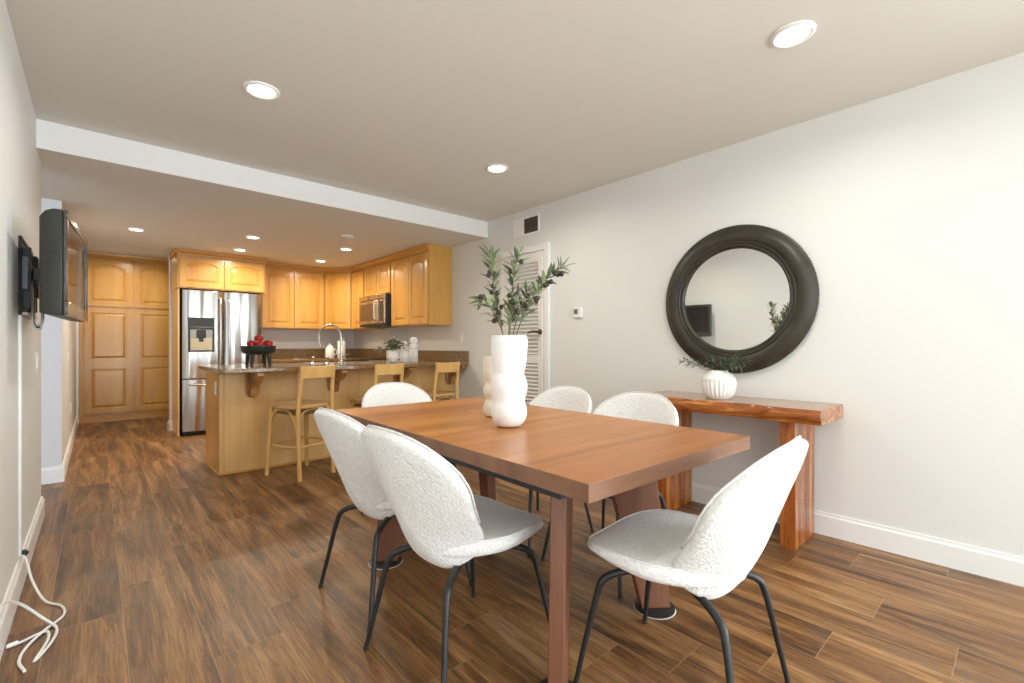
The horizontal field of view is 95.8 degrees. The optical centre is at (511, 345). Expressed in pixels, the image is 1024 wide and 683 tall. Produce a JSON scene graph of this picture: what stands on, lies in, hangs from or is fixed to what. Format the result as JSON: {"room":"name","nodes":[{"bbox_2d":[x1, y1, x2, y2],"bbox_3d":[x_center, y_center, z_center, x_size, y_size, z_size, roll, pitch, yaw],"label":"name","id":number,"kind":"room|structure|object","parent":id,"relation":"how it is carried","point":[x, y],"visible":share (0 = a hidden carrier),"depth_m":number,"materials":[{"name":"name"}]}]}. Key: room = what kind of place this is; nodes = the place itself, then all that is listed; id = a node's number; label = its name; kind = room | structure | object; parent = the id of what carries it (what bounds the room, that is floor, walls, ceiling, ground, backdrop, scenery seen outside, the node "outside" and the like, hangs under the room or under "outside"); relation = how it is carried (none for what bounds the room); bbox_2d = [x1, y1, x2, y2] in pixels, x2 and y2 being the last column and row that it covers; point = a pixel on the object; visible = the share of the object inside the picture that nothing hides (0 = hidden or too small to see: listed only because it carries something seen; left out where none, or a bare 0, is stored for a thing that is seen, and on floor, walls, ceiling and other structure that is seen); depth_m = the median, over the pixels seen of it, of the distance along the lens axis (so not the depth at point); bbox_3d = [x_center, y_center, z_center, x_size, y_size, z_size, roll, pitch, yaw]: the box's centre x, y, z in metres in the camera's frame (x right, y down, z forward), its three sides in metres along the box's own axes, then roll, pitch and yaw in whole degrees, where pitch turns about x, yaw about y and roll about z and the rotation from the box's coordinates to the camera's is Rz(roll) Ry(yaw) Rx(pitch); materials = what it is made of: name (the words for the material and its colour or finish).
{"room":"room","nodes":[
{"label":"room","id":0,"kind":"room"},
{"bbox_2d":[0,0,40,603],"bbox_3d":[-0.082,-0.203,-0.396,0.120,2.600,8.960,0,0,-42],"label":"wall","id":1,"kind":"structure","parent":0,"point":[20,163],"depth_m":1.96,"materials":[{"name":"paint"}]},
{"bbox_2d":[18,315,22,555],"bbox_3d":[-2.240,0.406,2.108,0.012,1.093,0.040,0,0,-42],"label":"cable raceway","id":2,"kind":"object","parent":1,"relation":"attached to","point":[20,317],"visible":0.96,"depth_m":2.10,"materials":[{"name":"white plastic"}]},
{"bbox_2d":[0,496,44,660],"bbox_3d":[-0.071,1.032,-0.306,0.016,0.130,8.840,0,0,-42],"label":"baseboard","id":3,"kind":"structure","parent":1,"relation":"attached to","point":[16,584],"depth_m":2.01,"materials":[{"name":"white paint"}]},
{"bbox_2d":[18,235,44,330],"bbox_3d":[-2.380,-0.288,2.312,0.074,0.430,0.500,0,0,-42],"label":"mount","id":4,"kind":"object","parent":1,"relation":"attached to","point":[28,264],"visible":0.91,"depth_m":2.17,"materials":[{"name":"black plastic"}]},
{"bbox_2d":[39,208,87,321],"bbox_3d":[-2.127,-0.352,2.210,0.088,0.445,0.716,0,0,-37],"label":"television","id":5,"kind":"object","parent":4,"relation":"attached to","point":[63,247],"visible":1,"depth_m":1.95,"materials":[{"name":"black plastic"}]},
{"bbox_2d":[35,353,38,372],"bbox_3d":[-2.784,0.097,2.715,0.011,0.116,0.072,0,0,-42],"label":"light switch","id":6,"kind":"object","parent":1,"relation":"attached to","point":[36,354],"visible":1,"depth_m":2.69,"materials":[{"name":"white plastic"}]},
{"bbox_2d":[41,198,75,467],"bbox_3d":[-5.422,-0.203,4.688,1.390,2.600,3.780,0,0,-42],"label":"wall","id":7,"kind":"structure","parent":0,"point":[58,336],"depth_m":3.73,"materials":[{"name":"paint"}]},
{"bbox_2d":[41,466,61,484],"bbox_3d":[-4.154,1.032,3.275,1.390,0.130,0.016,0,0,-42],"label":"baseboard","id":8,"kind":"structure","parent":7,"relation":"attached to","point":[49,475],"depth_m":3.69,"materials":[{"name":"white paint"}]},
{"bbox_2d":[62,416,77,481],"bbox_3d":[-4.800,1.032,5.047,0.016,0.130,3.516,0,0,-42],"label":"baseboard","id":9,"kind":"structure","parent":7,"relation":"attached to","point":[66,459],"depth_m":4.46,"materials":[{"name":"white paint"}]},
{"bbox_2d":[76,322,78,424],"bbox_3d":[-6.021,-0.053,6.414,0.025,2.300,0.130,0,0,-42],"label":"trim","id":10,"kind":"structure","parent":7,"relation":"attached to","point":[77,323],"depth_m":6.37,"materials":[{"name":"white paint"}]},
{"bbox_2d":[88,248,167,258],"bbox_3d":[-4.963,-1.393,6.711,4.975,0.100,1.580,0,0,-42],"label":"crown molding","id":11,"kind":"structure","parent":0,"point":[89,249],"depth_m":6.72,"materials":[{"name":"paint"}]},
{"bbox_2d":[37,148,484,267],"bbox_3d":[-3.235,-1.313,4.785,4.975,0.280,3.596,0,0,-42],"label":"ceiling","id":12,"kind":"structure","parent":0,"point":[103,199],"depth_m":4.33,"materials":[{"name":"paint"}]},
{"bbox_2d":[126,227,144,231],"bbox_3d":[-3.769,-1.167,4.641,0.150,0.012,0.150,0,0,-42],"label":"recessed light","id":13,"kind":"object","parent":12,"relation":"in","point":[128,228],"visible":1,"depth_m":4.62,"materials":[{"name":"white paint"}]},
{"bbox_2d":[233,248,246,251],"bbox_3d":[-3.308,-1.167,5.630,0.150,0.012,0.150,0,0,-42],"label":"recessed light","id":14,"kind":"object","parent":12,"relation":"in","point":[235,249],"visible":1,"depth_m":5.61,"materials":[{"name":"white paint"}]},
{"bbox_2d":[245,235,260,238],"bbox_3d":[-2.787,-1.167,4.983,0.150,0.012,0.150,0,0,-42],"label":"recessed light","id":15,"kind":"object","parent":12,"relation":"in","point":[247,236],"visible":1,"depth_m":4.96,"materials":[{"name":"white paint"}]},
{"bbox_2d":[339,248,352,250],"bbox_3d":[-2.007,-1.167,5.599,0.150,0.012,0.150,0,0,-42],"label":"recessed light","id":16,"kind":"object","parent":12,"relation":"in","point":[342,249],"visible":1,"depth_m":5.58,"materials":[{"name":"white paint"}]},
{"bbox_2d":[340,234,353,238],"bbox_3d":[-1.758,-1.158,4.939,0.140,0.029,0.140,0,0,-42],"label":"smoke detector","id":17,"kind":"object","parent":12,"relation":"attached to","point":[344,236],"visible":1,"depth_m":4.91,"materials":[{"name":"paint"}]},
{"bbox_2d":[169,259,353,420],"bbox_3d":[-3.552,-0.153,6.849,2.450,2.500,0.100,0,0,-42],"label":"wall","id":18,"kind":"structure","parent":0,"point":[281,338],"depth_m":6.99,"materials":[{"name":"paint"}]},
{"bbox_2d":[168,248,265,294],"bbox_3d":[-3.856,-0.938,6.076,0.995,0.469,0.640,0,0,-42],"label":"upper cabinet","id":19,"kind":"object","parent":18,"relation":"attached to","point":[190,269],"visible":0.99,"depth_m":5.83,"materials":[{"name":"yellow wood"}]},
{"bbox_2d":[261,262,323,329],"bbox_3d":[-3.253,-0.710,6.806,0.868,0.924,0.360,0,0,-42],"label":"upper cabinet","id":20,"kind":"object","parent":18,"relation":"attached to","point":[293,299],"visible":0.89,"depth_m":6.68,"materials":[{"name":"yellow wood"}]},
{"bbox_2d":[261,349,385,357],"bbox_3d":[-2.783,0.111,6.701,1.498,0.139,1.143,0,0,-42],"label":"backsplash","id":21,"kind":"structure","parent":18,"relation":"attached to","point":[279,353],"depth_m":7.09,"materials":[{"name":"brown stone"}]},
{"bbox_2d":[0,417,1023,682],"bbox_3d":[-0.716,1.137,1.977,4.975,0.080,14.300,0,0,-42],"label":"floor","id":22,"kind":"structure","parent":0,"point":[163,567],"depth_m":2.00,"materials":[{"name":"brown wood"}]},
{"bbox_2d":[0,600,58,661],"bbox_3d":[-1.764,0.995,1.696,0.143,0.206,0.283,0,0,-42],"label":"cable","id":23,"kind":"object","parent":22,"relation":"on","point":[42,651],"visible":1,"depth_m":1.72,"materials":[{"name":"plastic"}]},
{"bbox_2d":[17,549,65,672],"bbox_3d":[-1.899,1.014,1.875,0.826,0.165,0.135,0,0,44],"label":"cable","id":24,"kind":"object","parent":22,"relation":"on","point":[25,552],"visible":1,"depth_m":1.94,"materials":[{"name":"plastic"}]},
{"bbox_2d":[79,251,168,423],"bbox_3d":[-5.679,-0.122,6.914,1.190,2.439,0.118,0,0,-42],"label":"pantry cabinet","id":25,"kind":"object","parent":22,"relation":"on","point":[124,340],"visible":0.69,"depth_m":6.84,"materials":[{"name":"brown wood"}]},
{"bbox_2d":[172,288,179,436],"bbox_3d":[-4.218,0.198,5.806,0.020,1.798,0.558,0,0,-42],"label":"end panel","id":26,"kind":"object","parent":22,"relation":"on","point":[176,293],"visible":1,"depth_m":5.67,"materials":[{"name":"brown wood"}]},
{"bbox_2d":[180,289,260,435],"bbox_3d":[-3.821,0.204,6.059,0.865,1.785,0.688,0,0,-42],"label":"refrigerator","id":27,"kind":"object","parent":22,"relation":"on","point":[214,325],"visible":0.73,"depth_m":5.74,"materials":[{"name":"silver metal"}]},
{"bbox_2d":[261,361,332,363],"bbox_3d":[-2.958,0.659,6.897,1.490,0.875,0.618,0,0,-42],"label":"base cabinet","id":28,"kind":"object","parent":22,"relation":"on","point":[317,361],"visible":0.02,"depth_m":6.44,"materials":[{"name":"brown wood"}]},
{"bbox_2d":[261,349,385,362],"bbox_3d":[-2.783,0.132,6.701,1.498,0.180,1.143,0,0,-42],"label":"countertop","id":29,"kind":"structure","parent":28,"relation":"on","point":[280,355],"depth_m":6.98,"materials":[{"name":"brown stone"}]},
{"bbox_2d":[325,344,336,357],"bbox_3d":[-2.716,0.073,6.933,0.157,0.216,0.136,0,0,-5],"label":"jar","id":30,"kind":"object","parent":29,"relation":"on","point":[329,351],"visible":0.93,"depth_m":6.88,"materials":[{"name":"white ceramic"}]},
{"bbox_2d":[337,336,345,357],"bbox_3d":[-2.583,0.011,7.019,0.120,0.341,0.120,0,0,-42],"label":"pitcher","id":31,"kind":"object","parent":29,"relation":"on","point":[343,341],"visible":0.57,"depth_m":6.98,"materials":[{"name":"white ceramic"}]},
{"bbox_2d":[265,365,335,481],"bbox_3d":[-1.792,0.631,3.981,0.486,0.933,0.413,0,0,31],"label":"bar stool","id":32,"kind":"object","parent":22,"relation":"on","point":[299,407],"visible":0.81,"depth_m":3.88,"materials":[{"name":"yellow wood"}]},
{"bbox_2d":[204,366,464,475],"bbox_3d":[-1.708,0.660,4.832,2.395,0.874,0.925,0,0,-42],"label":"base cabinet","id":33,"kind":"object","parent":22,"relation":"on","point":[237,416],"visible":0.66,"depth_m":4.20,"materials":[{"name":"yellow wood"}]},
{"bbox_2d":[214,382,216,394],"bbox_3d":[-2.569,0.367,4.010,0.008,0.116,0.072,0,0,-42],"label":"power outlet","id":34,"kind":"object","parent":33,"relation":"attached to","point":[215,383],"visible":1,"depth_m":4.00,"materials":[{"name":"white plastic"}]},
{"bbox_2d":[198,350,468,373],"bbox_3d":[-1.815,0.139,4.918,2.438,0.165,1.245,0,0,-42],"label":"countertop","id":35,"kind":"structure","parent":33,"relation":"on","point":[426,358],"depth_m":4.54,"materials":[{"name":"brown stone"}]},
{"bbox_2d":[240,346,275,365],"bbox_3d":[-2.349,0.090,4.288,0.294,0.185,0.294,0,0,-42],"label":"fruit bowl","id":36,"kind":"object","parent":35,"relation":"on","point":[250,351],"visible":0.94,"depth_m":4.19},
{"bbox_2d":[246,341,255,345],"bbox_3d":[-2.377,-0.018,4.219,0.076,0.075,0.076,0,0,-26],"label":"apple","id":37,"kind":"object","parent":36,"relation":"in","point":[249,343],"visible":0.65,"depth_m":4.19,"materials":[{"name":"red food"}]},
{"bbox_2d":[255,341,264,345],"bbox_3d":[-2.298,-0.019,4.223,0.076,0.075,0.076,0,0,-11],"label":"apple","id":38,"kind":"object","parent":36,"relation":"in","point":[258,343],"visible":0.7,"depth_m":4.20,"materials":[{"name":"red food"}]},
{"bbox_2d":[264,340,272,345],"bbox_3d":[-2.264,-0.020,4.306,0.076,0.075,0.076,0,0,5],"label":"apple","id":39,"kind":"object","parent":36,"relation":"in","point":[267,343],"visible":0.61,"depth_m":4.28,"materials":[{"name":"red food"}]},
{"bbox_3d":[-2.347,0.000,4.289,0.076,0.075,0.076,0,0,-39],"label":"apple","id":40,"kind":"object","parent":36,"relation":"in","visible":0},
{"bbox_2d":[254,334,262,341],"bbox_3d":[-2.338,-0.070,4.277,0.076,0.075,0.076,0,0,-23],"label":"apple","id":41,"kind":"object","parent":40,"relation":"on","point":[258,337],"visible":0.73,"depth_m":4.25,"materials":[{"name":"red food"}]},
{"bbox_2d":[318,324,348,363],"bbox_3d":[-1.854,-0.023,4.805,0.352,0.409,0.052,0,0,14],"label":"faucet","id":42,"kind":"object","parent":35,"relation":"on","point":[341,356],"visible":1,"depth_m":4.78,"materials":[{"name":"silver metal"}]},
{"bbox_2d":[387,351,398,362],"bbox_3d":[-1.313,0.117,5.110,0.124,0.128,0.124,0,0,-42],"label":"plant pot","id":43,"kind":"object","parent":35,"relation":"on","point":[392,356],"visible":1,"depth_m":5.07,"materials":[{"name":"white ceramic"}]},
{"bbox_2d":[374,346,391,354],"bbox_3d":[-1.416,0.047,5.096,0.208,0.106,0.103,0,0,-20],"label":"eucalyptus sprig","id":44,"kind":"object","parent":43,"relation":"in","point":[380,348],"visible":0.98,"depth_m":5.10,"materials":[{"name":"green plant"}]},
{"bbox_2d":[387,339,395,349],"bbox_3d":[-1.321,0.002,5.064,0.103,0.152,0.091,0,0,-42],"label":"eucalyptus sprig","id":45,"kind":"object","parent":43,"relation":"in","point":[390,341],"visible":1,"depth_m":5.06,"materials":[{"name":"green plant"}]},
{"bbox_2d":[393,340,403,349],"bbox_3d":[-1.247,0.004,5.061,0.169,0.148,0.093,0,0,33],"label":"eucalyptus sprig","id":46,"kind":"object","parent":43,"relation":"in","point":[398,342],"visible":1,"depth_m":5.05,"materials":[{"name":"green plant"}]},
{"bbox_2d":[400,341,408,361],"bbox_3d":[-1.215,0.065,5.225,0.096,0.233,0.096,0,0,-42],"label":"canister","id":47,"kind":"object","parent":35,"relation":"on","point":[404,354],"visible":0.83,"depth_m":5.19,"materials":[{"name":"white ceramic"}]},
{"bbox_2d":[410,337,417,361],"bbox_3d":[-1.128,0.040,5.323,0.096,0.283,0.096,0,0,-42],"label":"canister","id":48,"kind":"object","parent":35,"relation":"on","point":[413,340],"visible":1,"depth_m":5.28,"materials":[{"name":"white ceramic"}]},
{"bbox_2d":[346,363,403,408],"bbox_3d":[-1.298,0.631,4.436,0.486,0.933,0.413,0,0,36],"label":"bar stool","id":49,"kind":"object","parent":22,"relation":"on","point":[380,369],"visible":0.19,"depth_m":4.30,"materials":[{"name":"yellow wood"}]},
{"bbox_2d":[344,358,409,361],"bbox_3d":[-1.841,0.636,6.255,0.677,0.922,0.760,0,0,-42],"label":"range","id":50,"kind":"object","parent":22,"relation":"on","point":[347,360],"visible":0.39,"depth_m":6.14,"materials":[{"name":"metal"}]},
{"bbox_2d":[314,407,470,631],"bbox_3d":[-0.547,0.676,2.092,0.629,0.842,0.530,0,0,-44],"label":"dining chair","id":51,"kind":"object","parent":22,"relation":"on","point":[341,434],"visible":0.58,"depth_m":1.88,"materials":[{"name":"white fabric"}]},
{"bbox_2d":[361,382,457,513],"bbox_3d":[-0.658,0.676,3.022,0.530,0.842,0.629,0,0,-42],"label":"dining chair","id":52,"kind":"object","parent":22,"relation":"on","point":[393,393],"visible":0.15,"depth_m":3.21,"materials":[{"name":"white fabric"}]},
{"bbox_2d":[425,362,459,400],"bbox_3d":[-0.811,0.631,4.873,0.486,0.933,0.413,0,0,38],"label":"bar stool","id":53,"kind":"object","parent":22,"relation":"on","point":[435,395],"visible":0.34,"depth_m":4.74,"materials":[{"name":"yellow wood"}]},
{"bbox_2d":[361,424,548,682],"bbox_3d":[-0.205,0.676,1.661,0.629,0.842,0.530,0,0,-44],"label":"dining chair","id":54,"kind":"object","parent":22,"relation":"on","point":[447,525],"visible":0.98,"depth_m":1.46,"materials":[{"name":"white fabric"}]},
{"bbox_2d":[334,397,749,682],"bbox_3d":[-0.023,0.722,2.146,0.955,0.750,1.775,0,0,-41],"label":"dining table","id":55,"kind":"object","parent":22,"relation":"on","point":[565,456],"visible":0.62,"depth_m":1.66,"materials":[{"name":"brown wood"}]},
{"bbox_2d":[483,356,492,416],"bbox_3d":[-0.091,0.199,2.276,0.103,0.294,0.103,0,0,-42],"label":"vase","id":56,"kind":"object","parent":55,"relation":"on","point":[487,361],"visible":0.38,"depth_m":2.24,"materials":[{"name":"beige ceramic"}]},
{"bbox_2d":[491,335,527,426],"bbox_3d":[-0.013,0.150,2.001,0.161,0.392,0.158,0,0,-32],"label":"vase","id":57,"kind":"object","parent":55,"relation":"on","point":[508,352],"visible":1,"depth_m":1.94,"materials":[{"name":"white ceramic"}]},
{"bbox_2d":[468,293,503,334],"bbox_3d":[-0.105,-0.049,1.955,0.177,0.363,0.108,0,0,-25],"label":"branch","id":58,"kind":"object","parent":57,"relation":"in","point":[480,297],"visible":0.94,"depth_m":1.95,"materials":[{"name":"green plant"}]},
{"bbox_2d":[479,243,507,330],"bbox_3d":[-0.083,-0.160,2.027,0.128,0.584,0.104,0,0,-8],"label":"branch","id":59,"kind":"object","parent":57,"relation":"in","point":[492,256],"visible":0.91,"depth_m":2.02,"materials":[{"name":"green plant"}]},
{"bbox_2d":[499,285,530,334],"bbox_3d":[0.008,-0.066,1.933,0.100,0.396,0.124,0,0,29],"label":"branch","id":60,"kind":"object","parent":57,"relation":"in","point":[512,302],"visible":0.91,"depth_m":1.94,"materials":[{"name":"green plant"}]},
{"bbox_2d":[501,245,530,334],"bbox_3d":[0.012,-0.147,1.952,0.118,0.559,0.152,0,0,-42],"label":"branch","id":61,"kind":"object","parent":57,"relation":"in","point":[517,256],"visible":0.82,"depth_m":1.95,"materials":[{"name":"green plant"}]},
{"bbox_2d":[511,280,540,334],"bbox_3d":[0.062,-0.083,2.066,0.149,0.430,0.102,0,0,-6],"label":"branch","id":62,"kind":"object","parent":57,"relation":"in","point":[525,284],"visible":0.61,"depth_m":2.04,"materials":[{"name":"green plant"}]},
{"bbox_2d":[516,255,574,334],"bbox_3d":[0.141,-0.131,2.022,0.280,0.526,0.096,0,0,2],"label":"branch","id":63,"kind":"object","parent":57,"relation":"in","point":[556,272],"visible":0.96,"depth_m":2.01,"materials":[{"name":"green plant"}]},
{"bbox_2d":[527,385,593,556],"bbox_3d":[0.154,0.676,2.775,0.629,0.842,0.530,0,0,-40],"label":"dining chair","id":64,"kind":"object","parent":22,"relation":"on","point":[571,398],"visible":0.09,"depth_m":2.92,"materials":[{"name":"white fabric"}]},
{"bbox_2d":[541,391,678,598],"bbox_3d":[0.521,0.676,2.374,0.629,0.842,0.530,0,0,-42],"label":"dining chair","id":65,"kind":"object","parent":22,"relation":"on","point":[635,405],"visible":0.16,"depth_m":2.53,"materials":[{"name":"white fabric"}]},
{"bbox_2d":[573,435,808,682],"bbox_3d":[0.570,0.676,1.474,0.629,0.842,0.530,0,0,43],"label":"dining chair","id":66,"kind":"object","parent":22,"relation":"on","point":[708,556],"visible":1,"depth_m":1.29,"materials":[{"name":"white fabric"}]},
{"bbox_2d":[648,390,842,550],"bbox_3d":[1.351,0.713,2.885,0.438,0.768,1.090,0,0,-42],"label":"console table","id":67,"kind":"object","parent":22,"relation":"on","point":[796,418],"visible":0.77,"depth_m":2.60,"materials":[{"name":"red wood"}]},
{"bbox_2d":[701,370,736,398],"bbox_3d":[1.304,0.241,2.923,0.208,0.174,0.208,0,0,-42],"label":"plant pot","id":68,"kind":"object","parent":67,"relation":"on","point":[719,384],"visible":0.98,"depth_m":2.85,"materials":[{"name":"white ceramic"}]},
{"bbox_2d":[678,356,714,370],"bbox_3d":[1.200,0.121,2.999,0.260,0.109,0.068,0,0,35],"label":"fern sprig","id":69,"kind":"object","parent":68,"relation":"in","point":[692,361],"visible":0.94,"depth_m":2.99,"materials":[{"name":"green plant"}]},
{"bbox_2d":[686,361,715,370],"bbox_3d":[1.206,0.133,2.955,0.208,0.085,0.076,0,0,17],"label":"fern sprig","id":70,"kind":"object","parent":68,"relation":"in","point":[694,364],"visible":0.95,"depth_m":2.96,"materials":[{"name":"green plant"}]},
{"bbox_2d":[702,355,719,370],"bbox_3d":[1.256,0.116,2.938,0.094,0.118,0.090,0,0,-42],"label":"fern sprig","id":71,"kind":"object","parent":68,"relation":"in","point":[708,359],"visible":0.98,"depth_m":2.93,"materials":[{"name":"green plant"}]},
{"bbox_2d":[719,353,744,369],"bbox_3d":[1.357,0.105,2.860,0.078,0.140,0.168,0,0,-42],"label":"fern sprig","id":72,"kind":"object","parent":68,"relation":"in","point":[726,357],"visible":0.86,"depth_m":2.87,"materials":[{"name":"green plant"}]},
{"bbox_2d":[720,360,744,371],"bbox_3d":[1.338,0.132,2.810,0.069,0.087,0.238,0,0,-18],"label":"fern sprig","id":73,"kind":"object","parent":68,"relation":"in","point":[732,364],"visible":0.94,"depth_m":2.82,"materials":[{"name":"green plant"}]},
{"bbox_2d":[722,358,752,372],"bbox_3d":[1.358,0.120,2.807,0.069,0.112,0.259,0,0,-24],"label":"fern sprig","id":74,"kind":"object","parent":68,"relation":"in","point":[730,358],"visible":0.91,"depth_m":2.81,"materials":[{"name":"green plant"}]},
{"bbox_2d":[5,0,1023,221],"bbox_3d":[1.335,-1.393,0.676,3.660,0.100,8.664,0,0,-42],"label":"ceiling","id":75,"kind":"structure","parent":0,"point":[411,102],"depth_m":2.32,"materials":[{"name":"paint"}]},
{"bbox_2d":[243,81,279,99],"bbox_3d":[-1.312,-1.337,2.429,0.170,0.012,0.170,0,0,-42],"label":"recessed light","id":76,"kind":"object","parent":75,"relation":"in","point":[262,90],"visible":1,"depth_m":2.42,"materials":[{"name":"white paint"}]},
{"bbox_2d":[486,164,507,172],"bbox_3d":[-0.113,-1.337,3.494,0.170,0.012,0.170,0,0,-42],"label":"recessed light","id":77,"kind":"object","parent":75,"relation":"in","point":[494,168],"visible":1,"depth_m":3.48,"materials":[{"name":"white paint"}]},
{"bbox_2d":[770,20,815,47],"bbox_3d":[1.209,-1.337,1.993,0.170,0.012,0.170,0,0,-42],"label":"recessed light","id":78,"kind":"object","parent":75,"relation":"in","point":[794,33],"visible":1,"depth_m":1.98,"materials":[{"name":"white paint"}]},
{"bbox_2d":[354,52,1023,556],"bbox_3d":[0.930,-0.203,3.777,0.120,2.600,13.820,0,0,-42],"label":"wall","id":79,"kind":"structure","parent":0,"point":[906,207],"depth_m":2.55,"materials":[{"name":"paint"}]},
{"bbox_2d":[36,119,487,237],"bbox_3d":[-1.541,-1.258,3.881,3.420,0.170,0.012,0,0,-42],"label":"beam","id":80,"kind":"structure","parent":79,"relation":"attached to","point":[50,136],"depth_m":3.39,"materials":[{"name":"white paint"}]},
{"bbox_2d":[324,267,360,330],"bbox_3d":[-2.599,-0.710,7.149,0.627,0.924,0.723,0,0,-42],"label":"upper cabinet","id":81,"kind":"object","parent":79,"relation":"attached to","point":[337,281],"visible":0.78,"depth_m":6.93,"materials":[{"name":"brown wood"}]},
{"bbox_2d":[351,264,384,329],"bbox_3d":[-2.131,-0.710,6.834,0.350,0.924,0.410,0,0,-42],"label":"upper cabinet","id":82,"kind":"object","parent":79,"relation":"attached to","point":[358,270],"visible":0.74,"depth_m":6.76,"materials":[{"name":"brown wood"}]},
{"bbox_2d":[362,255,391,296],"bbox_3d":[-1.724,-0.927,6.380,0.350,0.489,0.800,0,0,-42],"label":"upper cabinet","id":83,"kind":"object","parent":79,"relation":"attached to","point":[377,272],"visible":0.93,"depth_m":6.25,"materials":[{"name":"brown wood"}]},
{"bbox_2d":[359,293,393,327],"bbox_3d":[-1.756,-0.470,6.332,0.464,0.415,0.765,0,0,-42],"label":"microwave","id":84,"kind":"object","parent":83,"relation":"attached to","point":[374,310],"visible":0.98,"depth_m":6.11,"materials":[{"name":"silver metal"}]},
{"bbox_2d":[389,244,451,326],"bbox_3d":[-1.151,-0.710,5.742,0.350,0.924,0.905,0,0,-42],"label":"upper cabinet","id":85,"kind":"object","parent":79,"relation":"attached to","point":[421,276],"visible":1,"depth_m":5.48,"materials":[{"name":"brown wood"}]},
{"bbox_2d":[418,350,468,361],"bbox_3d":[-0.915,0.118,5.725,0.022,0.124,1.245,0,0,-42],"label":"backsplash","id":86,"kind":"structure","parent":79,"relation":"attached to","point":[460,356],"depth_m":5.60,"materials":[{"name":"brown stone"}]},
{"bbox_2d":[459,333,462,342],"bbox_3d":[-0.594,-0.093,5.378,0.011,0.116,0.072,0,0,-42],"label":"light switch","id":87,"kind":"object","parent":79,"relation":"attached to","point":[460,334],"visible":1,"depth_m":5.37,"materials":[{"name":"white plastic"}]},
{"bbox_2d":[501,242,549,404],"bbox_3d":[0.095,0.062,4.553,0.087,2.070,0.690,0,0,-42],"label":"door","id":88,"kind":"structure","parent":79,"relation":"in","point":[537,329],"depth_m":4.46,"materials":[{"name":"paint"}]},
{"bbox_2d":[513,213,539,238],"bbox_3d":[0.140,-1.179,4.559,0.012,0.183,0.370,0,0,-42],"label":"air vent","id":89,"kind":"object","parent":79,"relation":"in","point":[528,225],"visible":1,"depth_m":4.55,"materials":[{"name":"white metal"}]},
{"bbox_2d":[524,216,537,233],"bbox_3d":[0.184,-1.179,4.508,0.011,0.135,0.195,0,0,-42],"label":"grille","id":90,"kind":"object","parent":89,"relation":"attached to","point":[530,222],"depth_m":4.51,"materials":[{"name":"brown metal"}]},
{"bbox_2d":[524,215,537,233],"bbox_3d":[0.188,-1.179,4.511,0.004,0.147,0.195,0,0,-42],"label":"grille","id":91,"kind":"object","parent":89,"relation":"attached to","point":[530,222],"depth_m":4.51,"materials":[{"name":"brown metal"}]},
{"bbox_2d":[573,307,581,317],"bbox_3d":[0.576,-0.293,4.064,0.023,0.092,0.096,0,0,-42],"label":"thermostat","id":92,"kind":"object","parent":79,"relation":"attached to","point":[577,312],"visible":1,"depth_m":4.05,"materials":[{"name":"white plastic"}]},
{"bbox_2d":[666,224,819,373],"bbox_3d":[1.460,-0.307,3.056,0.068,0.980,0.980,0,0,-42],"label":"round mirror","id":93,"kind":"object","parent":79,"relation":"attached to","point":[751,291],"visible":0.92,"depth_m":3.01,"materials":[{"name":"brown metal"}]},
{"bbox_2d":[685,248,789,349],"bbox_3d":[1.471,-0.307,3.066,0.016,0.674,0.674,0,0,-44],"label":"mirror glass","id":94,"kind":"object","parent":93,"relation":"attached to","point":[736,298],"depth_m":3.05,"materials":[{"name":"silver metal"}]},
{"bbox_2d":[692,482,1023,586],"bbox_3d":[2.885,1.032,1.497,0.016,0.130,7.575,0,0,-42],"label":"baseboard","id":95,"kind":"structure","parent":79,"relation":"attached to","point":[1008,568],"depth_m":2.38,"materials":[{"name":"white paint"}]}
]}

